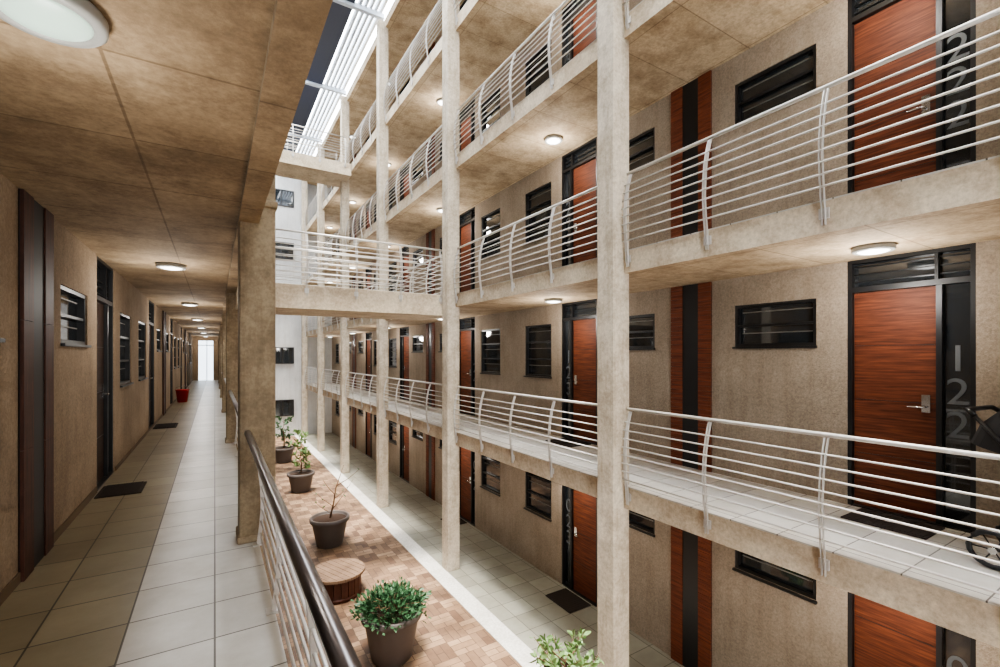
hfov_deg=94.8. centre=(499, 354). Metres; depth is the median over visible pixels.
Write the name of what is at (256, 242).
concrete column
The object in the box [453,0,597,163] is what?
steel railing
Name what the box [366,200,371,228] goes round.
door
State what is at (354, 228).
panel
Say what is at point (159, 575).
floor
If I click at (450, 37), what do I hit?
concrete column
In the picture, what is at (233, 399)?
steel railing
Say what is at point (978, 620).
walkway
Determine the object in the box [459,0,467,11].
door
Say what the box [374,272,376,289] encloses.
window
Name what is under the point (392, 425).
window
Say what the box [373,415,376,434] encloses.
window
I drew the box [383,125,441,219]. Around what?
steel railing
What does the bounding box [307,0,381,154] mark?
steel rail
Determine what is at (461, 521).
doormat
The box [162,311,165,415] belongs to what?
panel
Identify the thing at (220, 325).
concrete column
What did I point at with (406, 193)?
door
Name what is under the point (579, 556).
door
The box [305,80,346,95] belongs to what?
crossbeam
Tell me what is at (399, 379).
steel railing
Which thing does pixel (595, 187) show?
steel railing
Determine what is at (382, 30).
concrete column
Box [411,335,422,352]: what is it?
window
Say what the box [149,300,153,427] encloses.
door
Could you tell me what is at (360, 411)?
window
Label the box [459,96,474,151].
door
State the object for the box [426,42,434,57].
panel
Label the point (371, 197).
steel railing
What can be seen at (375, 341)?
window
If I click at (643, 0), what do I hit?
floor
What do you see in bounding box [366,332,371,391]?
door
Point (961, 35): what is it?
digit
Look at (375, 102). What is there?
steel railing
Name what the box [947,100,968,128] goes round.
digit
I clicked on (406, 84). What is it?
door
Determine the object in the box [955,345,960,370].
digit
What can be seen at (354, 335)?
panel
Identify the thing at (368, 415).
door
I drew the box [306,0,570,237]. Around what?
walkway
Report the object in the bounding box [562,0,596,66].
door
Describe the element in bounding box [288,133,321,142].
crossbeam
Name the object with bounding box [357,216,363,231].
window
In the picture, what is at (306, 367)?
steel railing
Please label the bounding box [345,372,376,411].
steel railing
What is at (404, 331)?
door
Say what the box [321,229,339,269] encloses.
steel railing
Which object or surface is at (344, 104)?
concrete column
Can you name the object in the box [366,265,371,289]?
door
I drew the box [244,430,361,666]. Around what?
steel railing
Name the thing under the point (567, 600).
doormat
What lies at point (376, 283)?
steel railing
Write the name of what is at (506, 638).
strip
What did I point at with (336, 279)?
steel railing
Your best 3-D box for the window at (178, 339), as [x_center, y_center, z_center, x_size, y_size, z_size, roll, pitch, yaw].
[-11.615,-0.072,16.531,0.180,1.035,1.020,0,0,-32]
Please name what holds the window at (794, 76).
in the wall at (796, 388)
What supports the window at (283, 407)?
in the wall at (288, 327)
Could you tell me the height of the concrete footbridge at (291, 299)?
0.420 m
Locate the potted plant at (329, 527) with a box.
[309,465,358,548]
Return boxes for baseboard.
[0,486,96,605]
[115,380,192,470]
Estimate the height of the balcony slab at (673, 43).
0.248 m
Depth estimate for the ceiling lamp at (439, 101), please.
11.42 m
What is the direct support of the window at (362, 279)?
in the wall at (796, 388)
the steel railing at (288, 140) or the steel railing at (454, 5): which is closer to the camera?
the steel railing at (454, 5)
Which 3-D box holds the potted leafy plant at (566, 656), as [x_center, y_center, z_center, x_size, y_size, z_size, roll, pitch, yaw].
[0.678,3.557,4.785,0.742,1.286,0.774,0,0,28]
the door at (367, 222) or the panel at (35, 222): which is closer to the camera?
the panel at (35, 222)
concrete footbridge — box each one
[235,282,441,320]
[276,150,350,186]
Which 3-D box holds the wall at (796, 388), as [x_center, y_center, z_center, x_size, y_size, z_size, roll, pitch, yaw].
[-0.837,-2.420,11.835,0.250,13.240,31.000,0,0,-32]
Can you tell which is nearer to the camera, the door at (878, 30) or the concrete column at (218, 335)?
the door at (878, 30)
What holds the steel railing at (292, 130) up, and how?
attached to the concrete footbridge at (303, 167)
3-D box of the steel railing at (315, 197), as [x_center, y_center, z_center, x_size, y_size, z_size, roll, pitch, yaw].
[-8.966,-6.949,22.026,0.129,1.098,4.050,0,0,-32]
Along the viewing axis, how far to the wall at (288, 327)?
24.01 m
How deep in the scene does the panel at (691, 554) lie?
6.11 m
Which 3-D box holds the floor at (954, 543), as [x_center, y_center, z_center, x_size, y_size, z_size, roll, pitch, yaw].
[-1.538,1.506,11.401,1.400,0.012,31.000,0,0,-32]
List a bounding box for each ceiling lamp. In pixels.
[0,0,108,47]
[156,262,185,269]
[181,302,197,305]
[437,98,441,105]
[544,134,562,144]
[544,298,562,302]
[851,242,895,254]
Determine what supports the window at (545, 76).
in the wall at (796, 388)
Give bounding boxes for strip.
[294,435,543,666]
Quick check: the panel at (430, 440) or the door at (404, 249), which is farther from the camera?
the door at (404, 249)
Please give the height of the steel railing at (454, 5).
1.098 m
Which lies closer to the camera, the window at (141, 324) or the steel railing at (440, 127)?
the window at (141, 324)
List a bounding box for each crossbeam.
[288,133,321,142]
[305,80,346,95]
[333,0,384,20]
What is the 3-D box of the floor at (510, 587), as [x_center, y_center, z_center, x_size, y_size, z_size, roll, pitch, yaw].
[-1.615,4.210,11.353,1.580,0.020,31.000,0,0,-32]
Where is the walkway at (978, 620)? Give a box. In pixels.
[306,384,999,647]
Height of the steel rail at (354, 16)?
0.150 m
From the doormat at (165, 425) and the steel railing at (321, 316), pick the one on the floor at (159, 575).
the doormat at (165, 425)
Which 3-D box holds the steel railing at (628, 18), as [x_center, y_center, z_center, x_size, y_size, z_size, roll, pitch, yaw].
[2.495,-4.249,3.541,0.129,1.098,4.050,0,0,-32]
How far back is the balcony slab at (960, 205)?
4.02 m
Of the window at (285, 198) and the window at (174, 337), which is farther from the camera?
the window at (285, 198)
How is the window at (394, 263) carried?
in the wall at (796, 388)
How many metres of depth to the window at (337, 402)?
24.13 m
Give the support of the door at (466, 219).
in the wall at (796, 388)
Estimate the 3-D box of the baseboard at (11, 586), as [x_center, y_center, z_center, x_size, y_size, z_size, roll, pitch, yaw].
[-1.343,1.465,0.091,0.012,0.070,11.570,0,0,-32]
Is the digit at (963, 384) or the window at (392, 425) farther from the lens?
the window at (392, 425)
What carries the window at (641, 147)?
in the wall at (796, 388)
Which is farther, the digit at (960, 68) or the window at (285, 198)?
the window at (285, 198)
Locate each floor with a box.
[0,380,287,666]
[276,436,521,666]
[305,432,683,666]
[306,2,466,226]
[307,155,999,331]
[307,383,999,606]
[314,0,643,272]
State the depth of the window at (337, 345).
24.15 m
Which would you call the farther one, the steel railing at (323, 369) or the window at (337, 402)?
the window at (337, 402)
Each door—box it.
[97,256,113,490]
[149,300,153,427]
[170,318,172,404]
[180,326,181,388]
[187,332,187,385]
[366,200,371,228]
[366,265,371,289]
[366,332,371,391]
[366,412,371,458]
[400,80,408,94]
[400,162,408,200]
[400,244,408,291]
[400,326,408,400]
[400,424,408,482]
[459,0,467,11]
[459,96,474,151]
[459,206,474,292]
[459,317,474,415]
[459,447,474,526]
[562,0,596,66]
[562,137,596,265]
[562,299,596,444]
[562,485,596,606]
[848,0,975,192]
[848,243,975,532]
[848,592,975,666]
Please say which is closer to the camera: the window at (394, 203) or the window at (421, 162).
the window at (421, 162)
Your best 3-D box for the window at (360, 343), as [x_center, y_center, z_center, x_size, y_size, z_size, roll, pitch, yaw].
[-6.015,-0.338,20.062,0.180,0.525,0.920,0,0,-32]
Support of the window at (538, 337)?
in the wall at (796, 388)
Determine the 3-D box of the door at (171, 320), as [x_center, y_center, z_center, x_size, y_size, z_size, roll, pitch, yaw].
[-9.914,0.203,13.773,0.164,2.605,1.020,0,0,-32]
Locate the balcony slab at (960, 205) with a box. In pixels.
[306,157,999,337]
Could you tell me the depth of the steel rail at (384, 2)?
14.97 m
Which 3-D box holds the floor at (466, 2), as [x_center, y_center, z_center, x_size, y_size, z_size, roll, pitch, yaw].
[-1.538,-6.594,11.401,1.400,0.012,31.000,0,0,-32]
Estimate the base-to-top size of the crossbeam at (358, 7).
0.130 m
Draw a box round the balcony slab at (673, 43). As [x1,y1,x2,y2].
[307,0,833,286]
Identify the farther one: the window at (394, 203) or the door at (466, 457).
the window at (394, 203)
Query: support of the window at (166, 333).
in the wall at (75, 264)
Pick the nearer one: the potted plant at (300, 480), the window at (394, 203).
the potted plant at (300, 480)
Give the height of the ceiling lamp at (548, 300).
0.065 m
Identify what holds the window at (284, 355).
in the wall at (288, 327)
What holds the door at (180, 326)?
in the wall at (75, 264)
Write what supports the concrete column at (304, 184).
on the floor at (510, 587)
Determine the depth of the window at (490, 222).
10.71 m
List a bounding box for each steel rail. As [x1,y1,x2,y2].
[297,0,363,152]
[300,0,369,153]
[303,0,375,153]
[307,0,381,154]
[310,0,387,155]
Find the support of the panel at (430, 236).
attached to the wall at (796, 388)
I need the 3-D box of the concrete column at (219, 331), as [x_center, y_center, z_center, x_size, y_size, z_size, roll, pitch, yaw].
[-12.354,-2.500,20.485,0.290,13.400,0.310,0,0,-32]
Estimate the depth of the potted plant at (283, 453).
17.94 m
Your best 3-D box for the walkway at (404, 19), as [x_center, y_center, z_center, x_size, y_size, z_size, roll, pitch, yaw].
[-1.432,-9.164,11.466,1.650,0.248,31.000,0,0,-32]
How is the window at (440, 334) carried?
in the wall at (796, 388)
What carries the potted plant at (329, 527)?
on the floor at (453, 637)
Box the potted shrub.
[349,575,431,666]
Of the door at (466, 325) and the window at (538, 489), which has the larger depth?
the door at (466, 325)
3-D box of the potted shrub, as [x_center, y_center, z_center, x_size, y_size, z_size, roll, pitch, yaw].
[-1.498,3.696,6.448,1.121,1.008,1.152,0,0,-42]
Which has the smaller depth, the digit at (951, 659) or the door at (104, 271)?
the digit at (951, 659)
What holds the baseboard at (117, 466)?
attached to the wall at (75, 264)
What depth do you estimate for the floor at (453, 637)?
8.49 m
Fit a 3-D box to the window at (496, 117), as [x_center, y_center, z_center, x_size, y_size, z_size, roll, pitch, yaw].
[-0.173,-5.473,10.641,0.180,1.035,0.890,0,0,-32]
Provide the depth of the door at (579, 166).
8.08 m
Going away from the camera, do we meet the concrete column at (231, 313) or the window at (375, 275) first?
the concrete column at (231, 313)
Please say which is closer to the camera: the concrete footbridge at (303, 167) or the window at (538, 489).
the window at (538, 489)
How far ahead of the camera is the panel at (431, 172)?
13.44 m
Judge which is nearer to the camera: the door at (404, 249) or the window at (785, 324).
the window at (785, 324)
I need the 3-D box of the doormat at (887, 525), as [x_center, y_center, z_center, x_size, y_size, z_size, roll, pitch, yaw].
[3.490,1.492,4.106,0.460,0.017,0.600,0,0,-32]
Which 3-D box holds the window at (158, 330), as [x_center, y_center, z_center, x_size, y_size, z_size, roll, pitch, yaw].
[-7.960,-0.338,10.637,0.180,0.525,0.970,0,0,-32]
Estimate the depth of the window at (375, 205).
18.35 m
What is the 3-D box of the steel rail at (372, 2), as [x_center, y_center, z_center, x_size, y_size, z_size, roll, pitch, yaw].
[-2.456,-9.525,10.831,0.070,0.150,31.000,0,0,-32]
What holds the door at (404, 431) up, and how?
in the wall at (796, 388)
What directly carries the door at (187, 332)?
in the wall at (75, 264)
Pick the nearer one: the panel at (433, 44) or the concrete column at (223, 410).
the concrete column at (223, 410)
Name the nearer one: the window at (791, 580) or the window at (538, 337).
the window at (791, 580)
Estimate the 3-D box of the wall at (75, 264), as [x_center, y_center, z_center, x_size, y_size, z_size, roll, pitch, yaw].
[-8.287,0.200,11.040,0.250,2.600,37.500,0,0,-32]
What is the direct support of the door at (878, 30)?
in the wall at (796, 388)
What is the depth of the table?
7.92 m
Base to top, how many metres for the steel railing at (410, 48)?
1.098 m
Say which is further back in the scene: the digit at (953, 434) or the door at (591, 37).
the door at (591, 37)
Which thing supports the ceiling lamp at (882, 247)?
attached to the balcony slab at (960, 205)
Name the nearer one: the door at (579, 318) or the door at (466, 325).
the door at (579, 318)
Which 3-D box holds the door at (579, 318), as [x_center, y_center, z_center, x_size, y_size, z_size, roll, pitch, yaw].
[1.427,0.282,8.074,0.164,2.445,0.920,0,0,-32]
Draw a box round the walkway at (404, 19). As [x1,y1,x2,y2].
[308,0,463,187]
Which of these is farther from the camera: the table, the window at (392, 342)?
the window at (392, 342)
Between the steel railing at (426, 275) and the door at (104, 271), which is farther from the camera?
the steel railing at (426, 275)
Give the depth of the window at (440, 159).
13.00 m
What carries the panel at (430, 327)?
attached to the wall at (796, 388)
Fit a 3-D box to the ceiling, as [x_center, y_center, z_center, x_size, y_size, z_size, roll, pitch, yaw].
[-7.692,-1.124,11.409,1.650,0.128,37.500,0,0,-32]
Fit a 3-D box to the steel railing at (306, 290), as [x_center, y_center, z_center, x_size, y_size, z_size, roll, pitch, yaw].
[-2.572,-1.549,8.228,3.400,1.098,0.129,0,0,-32]
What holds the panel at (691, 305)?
attached to the wall at (796, 388)
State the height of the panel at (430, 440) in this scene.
2.435 m
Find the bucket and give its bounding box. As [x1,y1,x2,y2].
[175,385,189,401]
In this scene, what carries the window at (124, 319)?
in the wall at (75, 264)
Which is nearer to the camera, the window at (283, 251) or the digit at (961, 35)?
the digit at (961, 35)
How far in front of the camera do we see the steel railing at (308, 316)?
22.06 m
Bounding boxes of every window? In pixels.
[60,285,90,347]
[120,313,133,387]
[138,321,147,380]
[157,329,162,351]
[166,333,169,351]
[174,337,176,368]
[178,339,180,367]
[198,341,212,379]
[276,188,293,207]
[276,241,293,259]
[276,347,293,363]
[276,399,293,415]
[335,344,338,363]
[335,401,338,416]
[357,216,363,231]
[358,278,363,288]
[358,341,363,352]
[358,409,363,415]
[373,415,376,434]
[374,203,376,222]
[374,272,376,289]
[374,340,376,365]
[388,420,396,444]
[389,186,396,209]
[389,262,396,290]
[389,338,396,367]
[411,160,422,184]
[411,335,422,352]
[411,429,422,440]
[413,249,422,265]
[438,142,441,161]
[438,334,441,351]
[480,329,499,374]
[480,455,499,496]
[482,88,499,132]
[482,208,499,259]
[523,324,551,378]
[523,472,551,521]
[524,182,550,244]
[526,43,550,96]
[629,127,654,170]
[629,314,654,349]
[629,510,654,536]
[732,298,816,348]
[732,550,816,604]
[735,44,815,124]
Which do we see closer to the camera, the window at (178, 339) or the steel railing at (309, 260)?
the window at (178, 339)
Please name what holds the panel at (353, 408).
attached to the wall at (796, 388)
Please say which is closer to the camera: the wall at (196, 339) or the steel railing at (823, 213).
the steel railing at (823, 213)
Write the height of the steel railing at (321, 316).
1.098 m
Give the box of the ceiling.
[0,0,332,336]
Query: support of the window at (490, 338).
in the wall at (796, 388)
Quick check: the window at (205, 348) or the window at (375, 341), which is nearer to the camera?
the window at (375, 341)
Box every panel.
[18,189,53,581]
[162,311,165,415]
[185,330,185,388]
[352,215,355,240]
[352,274,355,319]
[352,334,355,387]
[352,406,355,447]
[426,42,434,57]
[426,135,434,179]
[426,229,434,293]
[426,323,434,406]
[426,434,434,500]
[671,70,711,238]
[671,282,711,471]
[671,526,711,666]
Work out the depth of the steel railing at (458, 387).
6.87 m
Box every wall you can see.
[0,173,192,591]
[193,336,217,380]
[276,176,331,435]
[332,0,999,666]
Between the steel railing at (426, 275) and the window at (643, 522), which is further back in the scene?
the steel railing at (426, 275)
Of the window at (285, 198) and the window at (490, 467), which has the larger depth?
the window at (285, 198)
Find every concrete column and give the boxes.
[218,335,218,382]
[219,331,219,388]
[220,325,221,397]
[221,314,225,412]
[225,293,237,451]
[236,173,277,599]
[301,180,307,435]
[317,143,324,451]
[340,95,348,472]
[377,19,387,507]
[442,0,458,571]
[598,0,628,666]
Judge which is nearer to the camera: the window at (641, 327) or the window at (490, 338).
the window at (641, 327)
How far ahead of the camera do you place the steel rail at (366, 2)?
15.04 m
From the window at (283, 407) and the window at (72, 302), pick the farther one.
the window at (283, 407)
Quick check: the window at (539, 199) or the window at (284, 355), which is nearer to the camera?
the window at (539, 199)
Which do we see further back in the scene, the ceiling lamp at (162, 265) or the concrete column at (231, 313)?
the concrete column at (231, 313)
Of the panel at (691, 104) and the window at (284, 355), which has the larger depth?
the window at (284, 355)
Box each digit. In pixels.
[946,656,967,666]
[947,32,968,62]
[947,66,968,95]
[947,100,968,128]
[947,378,968,404]
[947,412,968,438]
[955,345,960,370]
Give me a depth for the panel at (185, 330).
19.79 m
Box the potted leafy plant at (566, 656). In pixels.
[528,627,604,666]
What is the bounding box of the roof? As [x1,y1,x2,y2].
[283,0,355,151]
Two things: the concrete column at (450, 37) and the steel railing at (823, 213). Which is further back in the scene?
the concrete column at (450, 37)
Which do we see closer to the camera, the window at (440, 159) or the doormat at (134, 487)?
the doormat at (134, 487)
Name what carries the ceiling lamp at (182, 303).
attached to the ceiling
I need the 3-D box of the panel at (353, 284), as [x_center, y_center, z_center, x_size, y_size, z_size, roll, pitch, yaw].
[-6.632,-2.417,20.915,0.028,2.435,0.600,0,0,-32]
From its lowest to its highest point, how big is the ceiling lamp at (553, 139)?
0.065 m
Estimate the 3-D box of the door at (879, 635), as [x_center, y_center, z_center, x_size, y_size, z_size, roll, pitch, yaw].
[3.788,2.982,4.267,0.164,2.445,0.920,0,0,-32]
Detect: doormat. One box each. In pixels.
[94,481,146,498]
[153,423,177,428]
[441,518,466,524]
[545,438,590,446]
[545,588,590,612]
[840,508,944,539]
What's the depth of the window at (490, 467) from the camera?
10.71 m
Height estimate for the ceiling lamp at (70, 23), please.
0.065 m
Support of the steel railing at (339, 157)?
attached to the walkway at (490, 31)
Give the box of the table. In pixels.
[315,558,364,604]
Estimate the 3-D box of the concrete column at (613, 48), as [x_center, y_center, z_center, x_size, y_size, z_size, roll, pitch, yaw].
[1.322,-2.500,5.373,0.260,13.400,0.260,0,0,-32]
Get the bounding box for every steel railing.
[229,390,237,455]
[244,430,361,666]
[276,228,442,303]
[276,246,416,292]
[285,124,346,166]
[285,140,337,160]
[304,194,316,230]
[304,253,316,282]
[304,316,316,335]
[304,367,316,391]
[321,157,339,207]
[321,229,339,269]
[321,316,339,331]
[321,369,339,397]
[345,99,376,164]
[345,191,376,249]
[345,283,376,326]
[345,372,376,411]
[383,0,441,121]
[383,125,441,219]
[383,377,441,432]
[384,255,441,293]
[453,0,461,24]
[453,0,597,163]
[453,186,597,302]
[453,386,597,477]
[621,8,999,266]
[621,407,999,593]
[622,0,630,29]
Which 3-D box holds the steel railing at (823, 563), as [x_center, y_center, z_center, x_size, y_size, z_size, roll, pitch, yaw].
[2.495,1.151,3.541,0.129,1.098,4.050,0,0,-32]
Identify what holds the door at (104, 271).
in the wall at (75, 264)
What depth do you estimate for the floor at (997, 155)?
3.68 m
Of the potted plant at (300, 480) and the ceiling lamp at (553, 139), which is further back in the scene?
the potted plant at (300, 480)
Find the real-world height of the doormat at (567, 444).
0.017 m
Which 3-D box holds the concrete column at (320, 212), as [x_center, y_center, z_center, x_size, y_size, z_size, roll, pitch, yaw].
[-7.847,-2.500,20.161,0.260,13.400,0.260,0,0,-32]
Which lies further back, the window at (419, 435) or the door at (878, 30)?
the window at (419, 435)
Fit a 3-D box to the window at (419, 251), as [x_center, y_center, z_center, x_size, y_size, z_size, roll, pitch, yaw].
[-2.537,-3.038,14.453,0.180,0.525,0.920,0,0,-32]
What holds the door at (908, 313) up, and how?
in the wall at (796, 388)

